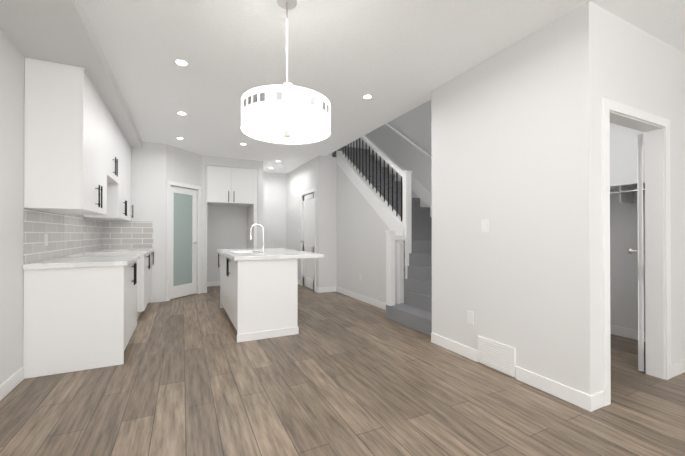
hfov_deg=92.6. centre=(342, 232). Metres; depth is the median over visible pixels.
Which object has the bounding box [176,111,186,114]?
recessed light
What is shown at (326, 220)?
wall
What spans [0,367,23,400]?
baseboard
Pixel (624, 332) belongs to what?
baseboard
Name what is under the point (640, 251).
closet door
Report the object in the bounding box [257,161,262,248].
wall
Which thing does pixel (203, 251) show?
wall
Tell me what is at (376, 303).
baseboard
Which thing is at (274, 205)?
wall
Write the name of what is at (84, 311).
base cabinet
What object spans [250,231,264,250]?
faucet
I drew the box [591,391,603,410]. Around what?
baseboard
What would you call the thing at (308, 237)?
hall door
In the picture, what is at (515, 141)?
wall
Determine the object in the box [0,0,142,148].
ceiling bulkhead
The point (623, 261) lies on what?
wall
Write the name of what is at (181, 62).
recessed light
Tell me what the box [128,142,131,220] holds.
upper cabinet
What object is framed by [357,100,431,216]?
wall
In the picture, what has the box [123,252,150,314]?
base cabinet
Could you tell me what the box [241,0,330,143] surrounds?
pendant light
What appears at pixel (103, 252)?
countertop
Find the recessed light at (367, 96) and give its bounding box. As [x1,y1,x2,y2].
[362,94,372,98]
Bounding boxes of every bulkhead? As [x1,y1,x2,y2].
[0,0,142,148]
[206,156,257,168]
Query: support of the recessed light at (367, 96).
in the ceiling
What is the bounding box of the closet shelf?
[610,181,644,202]
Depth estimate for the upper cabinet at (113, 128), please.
4.07 m
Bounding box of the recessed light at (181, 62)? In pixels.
[174,59,188,65]
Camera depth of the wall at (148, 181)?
5.62 m
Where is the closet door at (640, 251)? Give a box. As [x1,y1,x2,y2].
[629,133,644,371]
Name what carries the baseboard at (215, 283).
attached to the wall at (226, 227)
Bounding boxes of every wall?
[0,30,101,384]
[131,142,165,302]
[166,144,201,300]
[201,155,205,292]
[207,205,246,281]
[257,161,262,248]
[263,172,285,248]
[286,157,316,279]
[316,156,336,287]
[346,140,355,147]
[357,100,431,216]
[431,1,599,394]
[599,6,684,390]
[610,123,644,331]
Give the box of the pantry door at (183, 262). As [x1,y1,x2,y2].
[170,186,197,298]
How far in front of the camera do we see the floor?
2.30 m
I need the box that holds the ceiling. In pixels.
[82,0,684,173]
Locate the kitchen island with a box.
[217,251,298,342]
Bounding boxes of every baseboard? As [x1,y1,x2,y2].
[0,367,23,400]
[207,281,219,286]
[336,286,385,309]
[431,332,477,361]
[516,366,591,411]
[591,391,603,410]
[610,325,644,341]
[671,359,684,377]
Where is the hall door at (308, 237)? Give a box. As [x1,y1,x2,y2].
[300,193,313,289]
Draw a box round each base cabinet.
[23,260,138,378]
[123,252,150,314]
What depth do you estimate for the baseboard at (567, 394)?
2.37 m
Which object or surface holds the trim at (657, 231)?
attached to the wall at (640, 69)
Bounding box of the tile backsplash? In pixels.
[23,208,152,263]
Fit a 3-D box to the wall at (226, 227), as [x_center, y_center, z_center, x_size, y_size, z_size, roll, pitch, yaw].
[-2.648,-0.155,7.530,1.020,2.740,0.120,0,0,-26]
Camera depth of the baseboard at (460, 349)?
3.24 m
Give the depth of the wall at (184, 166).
6.07 m
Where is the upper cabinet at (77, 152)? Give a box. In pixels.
[24,57,107,216]
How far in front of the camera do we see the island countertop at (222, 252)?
4.33 m
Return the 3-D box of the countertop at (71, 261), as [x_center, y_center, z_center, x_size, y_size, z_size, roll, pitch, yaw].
[-2.483,0.284,3.250,0.713,0.040,1.010,0,0,-26]
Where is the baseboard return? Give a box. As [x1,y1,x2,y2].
[319,286,335,292]
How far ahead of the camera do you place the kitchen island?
3.72 m
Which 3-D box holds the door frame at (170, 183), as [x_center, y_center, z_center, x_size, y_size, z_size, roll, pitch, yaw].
[-2.930,0.153,6.094,0.015,2.110,0.810,0,0,19]
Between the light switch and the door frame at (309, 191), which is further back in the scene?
the door frame at (309, 191)
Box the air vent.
[478,336,515,376]
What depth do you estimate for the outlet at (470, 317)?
3.08 m
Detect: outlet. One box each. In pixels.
[44,234,47,245]
[467,311,473,323]
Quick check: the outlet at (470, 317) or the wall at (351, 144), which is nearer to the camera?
the outlet at (470, 317)
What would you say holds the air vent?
in the wall at (515, 141)
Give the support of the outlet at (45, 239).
attached to the tile backsplash
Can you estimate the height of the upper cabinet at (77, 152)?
1.228 m
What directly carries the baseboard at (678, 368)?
attached to the wall at (640, 69)
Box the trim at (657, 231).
[602,98,670,405]
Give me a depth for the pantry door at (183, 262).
6.12 m
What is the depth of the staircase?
5.36 m
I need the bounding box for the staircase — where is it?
[332,123,431,335]
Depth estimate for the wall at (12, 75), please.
2.47 m
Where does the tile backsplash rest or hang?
attached to the wall at (12, 75)
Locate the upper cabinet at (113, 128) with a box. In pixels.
[108,109,119,184]
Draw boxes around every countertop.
[23,256,138,267]
[83,248,152,255]
[221,251,236,254]
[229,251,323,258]
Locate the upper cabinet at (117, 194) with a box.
[84,129,127,220]
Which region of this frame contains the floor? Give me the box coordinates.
[0,284,684,455]
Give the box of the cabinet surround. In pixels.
[206,165,257,292]
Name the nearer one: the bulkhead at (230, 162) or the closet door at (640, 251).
the closet door at (640, 251)
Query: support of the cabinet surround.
on the floor
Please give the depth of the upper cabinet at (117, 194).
4.61 m
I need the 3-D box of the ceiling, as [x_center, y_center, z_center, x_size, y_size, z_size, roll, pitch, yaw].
[0.467,-1.696,3.217,6.220,0.300,11.520,0,0,-26]
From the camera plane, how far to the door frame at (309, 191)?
6.82 m
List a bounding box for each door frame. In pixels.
[167,180,200,300]
[301,188,315,290]
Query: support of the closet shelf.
attached to the wall
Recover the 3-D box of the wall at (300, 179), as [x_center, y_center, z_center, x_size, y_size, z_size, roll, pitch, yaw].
[-0.941,-0.155,7.614,0.120,2.740,2.130,0,0,-26]
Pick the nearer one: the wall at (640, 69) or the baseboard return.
the wall at (640, 69)
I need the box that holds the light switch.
[481,219,488,231]
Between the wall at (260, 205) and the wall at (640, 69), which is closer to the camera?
the wall at (640, 69)

